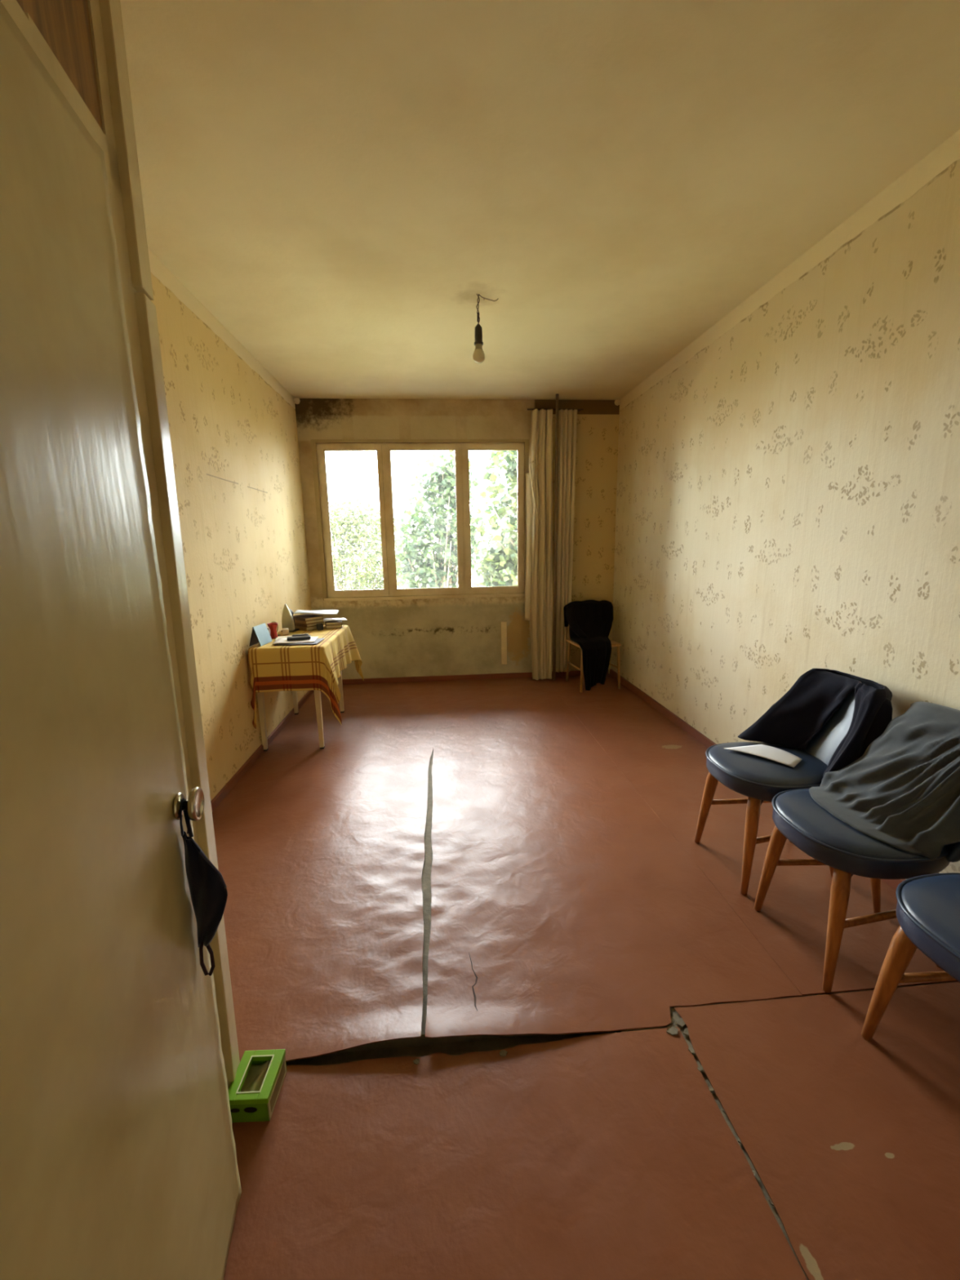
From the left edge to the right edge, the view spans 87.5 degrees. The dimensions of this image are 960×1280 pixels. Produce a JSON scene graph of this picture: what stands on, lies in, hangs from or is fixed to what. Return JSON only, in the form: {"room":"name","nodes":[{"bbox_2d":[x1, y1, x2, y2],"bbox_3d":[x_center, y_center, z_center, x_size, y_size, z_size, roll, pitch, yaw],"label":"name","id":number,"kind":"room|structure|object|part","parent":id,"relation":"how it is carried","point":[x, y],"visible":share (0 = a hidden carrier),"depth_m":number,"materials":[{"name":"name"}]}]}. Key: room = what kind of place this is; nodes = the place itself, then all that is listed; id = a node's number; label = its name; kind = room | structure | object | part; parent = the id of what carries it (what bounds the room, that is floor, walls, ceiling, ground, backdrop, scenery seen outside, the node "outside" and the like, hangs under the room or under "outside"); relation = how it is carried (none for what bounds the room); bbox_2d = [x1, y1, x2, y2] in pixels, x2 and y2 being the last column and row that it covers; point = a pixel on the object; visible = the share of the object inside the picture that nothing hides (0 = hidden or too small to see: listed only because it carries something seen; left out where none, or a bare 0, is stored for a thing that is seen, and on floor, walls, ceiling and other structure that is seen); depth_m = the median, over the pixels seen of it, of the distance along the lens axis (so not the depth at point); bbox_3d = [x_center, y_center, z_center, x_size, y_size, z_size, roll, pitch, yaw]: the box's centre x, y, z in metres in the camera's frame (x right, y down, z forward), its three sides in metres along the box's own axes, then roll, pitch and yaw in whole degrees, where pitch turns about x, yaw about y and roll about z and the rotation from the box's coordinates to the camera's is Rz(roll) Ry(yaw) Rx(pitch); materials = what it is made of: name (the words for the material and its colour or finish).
{"room":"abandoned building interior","nodes":[
{"label":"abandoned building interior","id":0,"kind":"room"},
{"bbox_2d":[147,248,311,800],"bbox_3d":[-1.541,-0.178,1.972,0.280,2.960,6.242,-2,11,-4],"label":"wall","id":1,"kind":"structure","parent":0,"point":[233,427],"depth_m":2.96,"materials":[{"name":"paint"}]},
{"bbox_2d":[210,689,314,811],"bbox_3d":[-1.450,0.775,3.141,0.020,0.045,3.702,-2,11,-4],"label":"baseboard","id":2,"kind":"structure","parent":1,"relation":"attached to","point":[238,775],"depth_m":3.16,"materials":[{"name":"brown wood"}]},
{"bbox_2d":[293,397,620,679],"bbox_3d":[-0.158,-0.779,4.989,2.990,2.960,0.340,-2,11,-4],"label":"wall","id":3,"kind":"structure","parent":0,"point":[462,636],"depth_m":4.89,"materials":[{"name":"paint"}]},
{"bbox_2d":[315,442,524,597],"bbox_3d":[-0.531,-1.141,4.822,1.928,1.426,0.106,-2,11,-4],"label":"window","id":4,"kind":"structure","parent":3,"relation":"in","point":[461,450],"depth_m":4.79,"materials":[{"name":"white paint"}]},
{"bbox_3d":[-1.191,-1.120,4.770,0.575,1.398,0.057,-2,11,-4],"label":"sash","id":5,"kind":"part","parent":4,"relation":"part of","materials":[{"name":"white paint"}]},
{"bbox_3d":[-0.533,-1.141,4.821,0.717,1.398,0.057,-2,11,-4],"label":"sash","id":6,"kind":"part","parent":4,"relation":"part of","materials":[{"name":"white paint"}]},
{"bbox_3d":[0.127,-1.163,4.873,0.580,1.398,0.057,-2,11,-4],"label":"sash","id":7,"kind":"part","parent":4,"relation":"part of","materials":[{"name":"white paint"}]},
{"bbox_2d":[311,439,529,600],"bbox_3d":[-0.524,-1.135,4.776,2.013,1.471,0.008,-2,11,-4],"label":"trim","id":8,"kind":"structure","parent":3,"relation":"attached to","point":[313,442],"depth_m":4.67,"materials":[{"name":"paint"}]},
{"bbox_2d":[324,592,524,601],"bbox_3d":[-0.520,-0.421,4.923,1.978,0.030,0.042,-2,11,-4],"label":"trim","id":9,"kind":"structure","parent":3,"relation":"attached to","point":[521,594],"depth_m":4.90,"materials":[{"name":"white paint"}]},
{"bbox_2d":[342,670,608,684],"bbox_3d":[-0.127,0.377,5.087,2.927,0.050,0.022,-2,11,-4],"label":"baseboard","id":10,"kind":"structure","parent":3,"relation":"attached to","point":[575,673],"depth_m":5.06,"materials":[{"name":"brown wood"}]},
{"bbox_2d":[501,621,506,664],"bbox_3d":[0.241,0.031,5.055,0.058,0.440,0.016,-2,11,-4],"label":"trim","id":11,"kind":"structure","parent":3,"relation":"attached to","point":[504,624],"depth_m":5.05,"materials":[{"name":"beige wood"}]},
{"bbox_2d":[527,408,583,412],"bbox_3d":[0.685,-2.118,4.621,0.520,0.021,0.116,-2,11,-4],"label":"rail","id":12,"kind":"object","parent":3,"relation":"attached to","point":[527,408],"visible":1,"depth_m":4.57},
{"bbox_2d":[524,408,552,679],"bbox_3d":[0.574,-0.851,4.800,0.265,2.523,0.163,-2,11,-4],"label":"curtain","id":13,"kind":"object","parent":12,"relation":"hanging from","point":[539,480],"visible":1,"depth_m":4.77,"materials":[{"name":"fabric"}]},
{"bbox_2d":[555,408,577,672],"bbox_3d":[0.827,-0.893,4.813,0.176,2.465,0.063,-2,11,-4],"label":"curtain","id":14,"kind":"object","parent":12,"relation":"hanging from","point":[567,419],"visible":0.9,"depth_m":4.75,"materials":[{"name":"fabric"}]},
{"bbox_2d":[120,0,959,399],"bbox_3d":[0.060,-1.807,1.797,3.547,0.250,6.242,-2,11,-4],"label":"ceiling","id":15,"kind":"structure","parent":0,"point":[340,184],"depth_m":1.75,"materials":[{"name":"beige paint"}]},
{"bbox_2d":[472,293,497,363],"bbox_3d":[0.030,-1.681,2.705,0.142,0.340,0.064,-2,11,-4],"label":"light bulb","id":16,"kind":"object","parent":15,"relation":"hanging from","point":[478,356],"visible":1,"depth_m":2.70,"materials":[{"name":"clear glass"}]},
{"bbox_2d":[474,323,483,345],"bbox_3d":[-0.008,-1.651,2.708,0.050,0.105,0.050,-2,11,-4],"label":"socket","id":17,"kind":"object","parent":16,"relation":"attached to","point":[478,330],"depth_m":2.69,"materials":[{"name":"black plastic"}]},
{"bbox_3d":[-0.006,-1.544,2.728,0.065,0.065,0.064,-2,11,-4],"label":"glass","id":18,"kind":"part","parent":16,"relation":"part of","materials":[{"name":"beige"}]},
{"bbox_2d":[212,673,959,1279],"bbox_3d":[0.109,1.056,2.346,2.987,0.340,5.682,-2,11,-4],"label":"floor","id":19,"kind":"structure","parent":0,"point":[530,1025],"depth_m":1.44,"materials":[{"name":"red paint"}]},
{"bbox_2d":[227,1048,286,1122],"bbox_3d":[-0.555,1.109,1.249,0.104,0.070,0.120,-1,11,-2],"label":"cardboard box","id":20,"kind":"object","parent":19,"relation":"on","point":[255,1091],"visible":0.97,"depth_m":1.23,"materials":[{"name":"green cardboard"}]},
{"bbox_2d":[230,1108,239,1112],"bbox_3d":[-0.582,1.118,1.190,0.022,0.012,0.001,-1,11,-2],"label":"hole","id":21,"kind":"object","parent":20,"relation":"on","point":[234,1110],"depth_m":1.19,"materials":[{"name":"black"}]},
{"bbox_2d":[244,1106,257,1112],"bbox_3d":[-0.546,1.117,1.191,0.032,0.016,0.001,-1,11,-1],"label":"hole","id":22,"kind":"object","parent":20,"relation":"on","point":[250,1109],"depth_m":1.19,"materials":[{"name":"black"}]},
{"bbox_2d":[270,1062,284,1111],"bbox_3d":[-0.505,1.115,1.252,0.001,0.033,0.094,-1,11,-1],"label":"print","id":23,"kind":"object","parent":20,"relation":"attached to","point":[282,1073],"depth_m":1.25},
{"bbox_2d":[247,649,344,751],"bbox_3d":[-1.269,0.326,3.678,0.467,0.719,0.880,-2,11,-4],"label":"side table","id":24,"kind":"object","parent":19,"relation":"on","point":[260,695],"visible":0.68,"depth_m":3.37,"materials":[{"name":"beige paint"}]},
{"bbox_3d":[-1.453,0.401,3.335,0.042,0.683,0.042,-2,11,-4],"label":"leg","id":25,"kind":"part","parent":24,"relation":"part of","materials":[{"name":"beige paint"}]},
{"bbox_3d":[-1.510,0.265,4.053,0.042,0.683,0.042,-2,11,-4],"label":"leg","id":26,"kind":"part","parent":24,"relation":"part of","materials":[{"name":"beige paint"}]},
{"bbox_2d":[248,625,364,728],"bbox_3d":[-1.224,0.220,3.661,0.572,0.522,1.012,-2,11,-4],"label":"tablecloth","id":27,"kind":"object","parent":24,"relation":"on","point":[318,667],"visible":0.83,"depth_m":3.20,"materials":[{"name":"yellow fabric"}]},
{"bbox_2d":[248,622,272,646],"bbox_3d":[-1.448,-0.038,3.303,0.078,0.126,0.170,-1,11,1],"label":"calendar","id":28,"kind":"object","parent":27,"relation":"on","point":[260,633],"visible":1,"depth_m":3.28,"materials":[{"name":"white paper"}]},
{"bbox_2d":[266,622,278,638],"bbox_3d":[-1.449,-0.065,3.502,0.081,0.105,0.072,-2,11,-4],"label":"cup","id":29,"kind":"object","parent":27,"relation":"on","point":[272,628],"visible":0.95,"depth_m":3.49,"materials":[{"name":"ceramic"}]},
{"bbox_2d":[275,635,292,640],"bbox_3d":[-1.367,-0.013,3.488,0.100,0.005,0.150,-4,11,-16],"label":"notepad","id":30,"kind":"object","parent":27,"relation":"on","point":[280,637],"visible":0.48,"depth_m":3.51,"materials":[{"name":"white paper"}]},
{"bbox_2d":[282,627,288,635],"bbox_3d":[-1.416,-0.061,3.648,0.044,0.042,0.060,-5,12,-22],"label":"charger","id":31,"kind":"object","parent":27,"relation":"on","point":[285,631],"visible":1,"depth_m":3.62,"materials":[{"name":"beige plastic"}]},
{"bbox_2d":[281,604,299,631],"bbox_3d":[-1.434,-0.173,3.780,0.100,0.212,0.113,0,11,7],"label":"iron","id":32,"kind":"object","parent":27,"relation":"on","point":[287,619],"visible":0.92,"depth_m":3.73,"materials":[{"name":"metal"}]},
{"bbox_2d":[274,638,324,645],"bbox_3d":[-1.198,0.012,3.333,0.270,0.008,0.200,-1,11,-2],"label":"notebook","id":33,"kind":"object","parent":27,"relation":"on","point":[317,641],"visible":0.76,"depth_m":3.25,"materials":[{"name":"grey paper"}]},
{"bbox_2d":[272,636,318,644],"bbox_3d":[-1.229,0.002,3.349,0.260,0.006,0.190,-3,11,-9],"label":"newspaper","id":34,"kind":"object","parent":33,"relation":"on","point":[312,639],"visible":0.82,"depth_m":3.31,"materials":[{"name":"white paper"}]},
{"bbox_2d":[286,635,311,640],"bbox_3d":[-1.217,-0.015,3.367,0.150,0.016,0.070,-5,11,-18],"label":"phone","id":35,"kind":"object","parent":34,"relation":"on","point":[305,637],"visible":1,"depth_m":3.35,"materials":[{"name":"black plastic"}]},
{"bbox_2d":[292,633,308,636],"bbox_3d":[-1.272,-0.032,3.549,0.110,0.016,0.032,-4,11,-14],"label":"glasses case","id":36,"kind":"object","parent":27,"relation":"on","point":[305,633],"visible":0.64,"depth_m":3.54,"materials":[{"name":"black plastic"}]},
{"bbox_2d":[294,624,324,631],"bbox_3d":[-1.350,-0.105,3.906,0.215,0.028,0.157,7,13,36],"label":"book","id":37,"kind":"object","parent":27,"relation":"on","point":[304,628],"visible":0.5,"depth_m":3.82,"materials":[{"name":"brown paper"}]},
{"bbox_2d":[294,622,324,626],"bbox_3d":[-1.345,-0.130,3.901,0.215,0.023,0.157,7,14,37],"label":"book","id":38,"kind":"object","parent":37,"relation":"on","point":[295,624],"visible":0.52,"depth_m":3.83,"materials":[{"name":"brown paper"}]},
{"bbox_2d":[294,618,323,624],"bbox_3d":[-1.344,-0.153,3.897,0.215,0.024,0.161,8,14,38],"label":"book","id":39,"kind":"object","parent":38,"relation":"on","point":[320,620],"visible":0.57,"depth_m":3.82,"materials":[{"name":"brown paper"}]},
{"bbox_2d":[293,613,323,621],"bbox_3d":[-1.348,-0.176,3.893,0.215,0.022,0.157,8,14,39],"label":"book","id":40,"kind":"object","parent":39,"relation":"on","point":[305,617],"visible":0.79,"depth_m":3.85,"materials":[{"name":"brown paper"}]},
{"bbox_2d":[293,609,338,614],"bbox_3d":[-1.282,-0.222,3.946,0.346,0.037,0.198,-5,12,-21],"label":"magazine","id":41,"kind":"object","parent":40,"relation":"on","point":[297,611],"visible":1,"depth_m":3.93,"materials":[{"name":"white paper"}]},
{"bbox_2d":[316,623,323,630],"bbox_3d":[-1.224,-0.101,3.829,0.044,0.045,0.060,-6,12,-24],"label":"case","id":42,"kind":"object","parent":27,"relation":"on","point":[319,626],"visible":1,"depth_m":3.80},
{"bbox_2d":[324,623,342,628],"bbox_3d":[-1.159,-0.119,3.965,0.125,0.026,0.165,-5,11,-18],"label":"book","id":43,"kind":"object","parent":27,"relation":"on","point":[334,626],"visible":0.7,"depth_m":3.89,"materials":[{"name":"brown paper"}]},
{"bbox_2d":[324,620,342,625],"bbox_3d":[-1.159,-0.142,3.961,0.125,0.022,0.165,-5,11,-18],"label":"book","id":44,"kind":"object","parent":43,"relation":"on","point":[331,622],"visible":0.8,"depth_m":3.90,"materials":[{"name":"beige paper"}]},
{"bbox_2d":[323,617,346,622],"bbox_3d":[-1.153,-0.162,3.963,0.180,0.010,0.120,-6,12,-24],"label":"letter","id":45,"kind":"object","parent":44,"relation":"on","point":[327,619],"visible":0.97,"depth_m":3.95,"materials":[{"name":"white paper"}]},
{"bbox_3d":[-1.087,0.391,3.356,0.042,0.683,0.042,-2,11,-4],"label":"leg","id":46,"kind":"part","parent":24,"relation":"part of","materials":[{"name":"beige paint"}]},
{"bbox_3d":[-1.150,0.254,4.078,0.042,0.683,0.042,-2,11,-4],"label":"leg","id":47,"kind":"part","parent":24,"relation":"part of","materials":[{"name":"beige paint"}]},
{"bbox_2d":[552,393,559,680],"bbox_3d":[0.717,-0.902,4.751,0.026,2.660,0.027,-2,11,-4],"label":"riser pipe","id":48,"kind":"object","parent":19,"relation":"on","point":[557,394],"visible":1,"depth_m":4.72,"materials":[{"name":"brown metal"}]},
{"bbox_2d":[565,624,621,692],"bbox_3d":[1.067,0.061,4.744,0.401,0.761,0.392,-3,11,-12],"label":"wooden chair","id":49,"kind":"object","parent":19,"relation":"on","point":[569,641],"visible":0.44,"depth_m":4.65,"materials":[{"name":"brown wood"}]},
{"bbox_3d":[0.862,0.041,4.869,0.055,0.761,0.030,8,14,41],"label":"leg","id":50,"kind":"part","parent":49,"relation":"part of","materials":[{"name":"brown wood"}]},
{"bbox_3d":[0.933,0.277,4.569,0.029,0.406,0.047,4,12,23],"label":"leg","id":51,"kind":"part","parent":49,"relation":"part of","materials":[{"name":"brown wood"}]},
{"bbox_2d":[563,600,613,690],"bbox_3d":[1.077,0.024,4.726,0.507,0.774,0.507,-3,11,-12],"label":"coat","id":52,"kind":"object","parent":49,"relation":"on","point":[589,622],"visible":1,"depth_m":4.67,"materials":[{"name":"black fabric"}]},
{"bbox_3d":[1.066,0.024,4.737,0.390,0.025,0.380,-3,11,-12],"label":"seat","id":53,"kind":"part","parent":49,"relation":"part of","materials":[{"name":"brown wood"}]},
{"bbox_3d":[1.284,0.256,4.646,0.047,0.406,0.029,8,14,41],"label":"leg","id":54,"kind":"part","parent":49,"relation":"part of","materials":[{"name":"brown wood"}]},
{"bbox_2d":[694,689,855,895],"bbox_3d":[1.245,0.566,2.064,0.582,0.772,0.427,-2,11,-5],"label":"shell chair","id":55,"kind":"object","parent":19,"relation":"on","point":[760,779],"visible":0.37,"depth_m":1.97,"materials":[{"name":"blue leather"}]},
{"bbox_3d":[1.011,0.728,2.221,0.092,0.401,0.046,8,14,38],"label":"leg","id":56,"kind":"part","parent":55,"relation":"part of","materials":[{"name":"brown wood"}]},
{"bbox_3d":[1.041,0.782,1.933,0.046,0.401,0.092,8,14,39],"label":"leg","id":57,"kind":"part","parent":55,"relation":"part of","materials":[{"name":"brown wood"}]},
{"bbox_2d":[724,744,802,767],"bbox_3d":[1.178,0.460,2.076,0.155,0.009,0.263,-11,15,-42],"label":"paper sheet","id":58,"kind":"object","parent":55,"relation":"on","point":[771,753],"visible":1,"depth_m":2.04,"materials":[{"name":"white paper"}]},
{"bbox_3d":[1.184,0.520,2.049,0.450,0.093,0.416,-2,11,-5],"label":"seat","id":59,"kind":"part","parent":55,"relation":"part of","materials":[{"name":"blue leather"}]},
{"bbox_2d":[737,668,892,782],"bbox_3d":[1.383,0.362,2.042,0.365,0.424,0.511,-3,11,-13],"label":"jacket","id":60,"kind":"object","parent":55,"relation":"hanging from","point":[802,713],"visible":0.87,"depth_m":2.08,"materials":[{"name":"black fabric"}]},
{"bbox_3d":[1.397,0.345,2.037,0.276,0.335,0.428,-2,11,-5],"label":"backrest","id":61,"kind":"part","parent":55,"relation":"part of","materials":[{"name":"blue plastic"}]},
{"bbox_3d":[1.384,0.763,2.001,0.119,0.402,0.039,0,11,6],"label":"leg","id":62,"kind":"part","parent":55,"relation":"part of","materials":[{"name":"brown wood"}]},
{"bbox_2d":[754,788,959,993],"bbox_3d":[1.281,0.647,1.634,0.582,0.772,0.427,-2,11,-3],"label":"shell chair","id":63,"kind":"object","parent":19,"relation":"on","point":[797,817],"visible":0.31,"depth_m":1.50,"materials":[{"name":"blue leather"}]},
{"bbox_3d":[1.052,0.808,1.799,0.092,0.401,0.046,8,14,40],"label":"leg","id":64,"kind":"part","parent":63,"relation":"part of","materials":[{"name":"brown wood"}]},
{"bbox_3d":[1.071,0.863,1.510,0.046,0.401,0.092,9,14,41],"label":"leg","id":65,"kind":"part","parent":63,"relation":"part of","materials":[{"name":"brown wood"}]},
{"bbox_3d":[1.220,0.601,1.621,0.450,0.093,0.416,-2,11,-3],"label":"seat","id":66,"kind":"part","parent":63,"relation":"part of","materials":[{"name":"blue leather"}]},
{"bbox_3d":[1.402,0.804,1.786,0.119,0.402,0.039,-4,11,-15],"label":"leg","id":67,"kind":"part","parent":63,"relation":"part of","materials":[{"name":"brown wood"}]},
{"bbox_2d":[808,702,959,861],"bbox_3d":[1.364,0.410,1.594,0.486,0.349,0.467,-2,11,-3],"label":"jacket","id":68,"kind":"object","parent":63,"relation":"on","point":[903,793],"visible":1,"depth_m":1.58,"materials":[{"name":"grey fabric"}]},
{"bbox_3d":[1.433,0.428,1.602,0.276,0.335,0.428,-2,11,-3],"label":"backrest","id":69,"kind":"part","parent":63,"relation":"part of","materials":[{"name":"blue plastic"}]},
{"bbox_2d":[861,872,959,1040],"bbox_3d":[1.320,0.737,1.164,0.582,0.772,0.427,-2,11,-6],"label":"shell chair","id":70,"kind":"object","parent":19,"relation":"on","point":[928,906],"visible":1,"depth_m":1.26,"materials":[{"name":"blue leather"}]},
{"bbox_3d":[1.085,0.899,1.318,0.092,0.401,0.046,7,14,37],"label":"leg","id":71,"kind":"part","parent":70,"relation":"part of","materials":[{"name":"brown wood"}]},
{"bbox_3d":[1.259,0.691,1.148,0.450,0.093,0.416,-2,11,-6],"label":"seat","id":72,"kind":"part","parent":70,"relation":"part of","materials":[{"name":"blue leather"}]},
{"bbox_2d":[610,128,959,873],"bbox_3d":[1.715,-0.283,2.226,0.280,2.960,6.242,-2,11,-4],"label":"wall","id":73,"kind":"structure","parent":0,"point":[788,491],"depth_m":2.34,"materials":[{"name":"beige paper"}]},
{"bbox_2d":[609,669,906,890],"bbox_3d":[1.585,0.855,2.416,0.022,0.058,5.652,-2,11,-4],"label":"baseboard","id":74,"kind":"structure","parent":73,"relation":"attached to","point":[705,741],"depth_m":3.77,"materials":[{"name":"brown wood"}]},
{"bbox_3d":[-0.789,0.010,0.134,0.918,2.658,1.886,-2,11,-4],"label":"wall","id":75,"kind":"structure","parent":0,"visible":0},
{"bbox_2d":[0,0,241,1279],"bbox_3d":[-0.426,-0.012,0.213,0.134,2.658,1.958,-3,11,-12],"label":"door","id":76,"kind":"structure","parent":75,"relation":"in","point":[120,1060],"depth_m":0.63,"materials":[{"name":"beige paint"}]},
{"bbox_3d":[-0.476,-0.665,0.023,0.032,0.114,1.850,-3,11,-12],"label":"transom rail","id":77,"kind":"part","parent":76,"relation":"part of","materials":[{"name":"beige paint"}]},
{"bbox_3d":[-0.482,-0.999,-0.025,0.018,0.628,1.880,-3,11,-12],"label":"transom panel","id":78,"kind":"part","parent":76,"relation":"part of","materials":[{"name":"brown wood"}]},
{"bbox_3d":[-0.677,-1.084,0.927,0.024,0.812,0.093,-3,11,-12],"label":"casing","id":79,"kind":"part","parent":76,"relation":"part of","materials":[{"name":"beige paint"}]},
{"bbox_3d":[-0.642,0.234,1.126,0.025,1.838,0.138,-3,11,-12],"label":"casing","id":80,"kind":"part","parent":76,"relation":"part of","materials":[{"name":"beige paint"}]},
{"bbox_3d":[-0.497,0.282,0.859,0.030,0.057,0.057,-3,11,-12],"label":"knob","id":81,"kind":"part","parent":76,"relation":"part of","materials":[{"name":"metal"}]},
{"bbox_2d":[179,798,227,975],"bbox_3d":[-0.482,0.441,0.885,0.055,0.350,0.050,8,14,38],"label":"face mask","id":82,"kind":"object","parent":76,"relation":"hanging from","point":[207,886],"visible":0.99,"depth_m":0.87,"materials":[{"name":"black fabric"}]},
{"label":"outside","id":83,"kind":"structure","parent":0,"visible":0},
{"bbox_2d":[334,553,484,590],"bbox_3d":[-10.858,-19.782,130.863,240.000,0.500,254.600,-2,11,-4],"label":"ground","id":84,"kind":"structure","parent":83,"point":[473,579],"depth_m":74.33,"materials":[{"name":"green plant"}]},
{"bbox_2d":[328,492,429,590],"bbox_3d":[-3.760,-0.745,13.254,5.379,6.119,2.942,-2,11,-4],"label":"tree","id":85,"kind":"object","parent":84,"relation":"on","point":[356,526],"visible":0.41,"depth_m":12.76,"materials":[{"name":"green plant"}]},
{"bbox_2d":[377,450,487,588],"bbox_3d":[-0.890,-0.557,10.547,2.182,6.668,1.736,-2,11,-4],"label":"tree","id":86,"kind":"object","parent":84,"relation":"on","point":[415,566],"visible":0.73,"depth_m":9.88,"materials":[{"name":"green plant"}]},
{"bbox_2d":[469,450,517,586],"bbox_3d":[1.016,-0.159,8.360,2.592,6.643,1.788,-5,11,-19],"label":"tree","id":87,"kind":"object","parent":84,"relation":"on","point":[500,565],"visible":0.31,"depth_m":7.73,"materials":[{"name":"green plant"}]}
]}

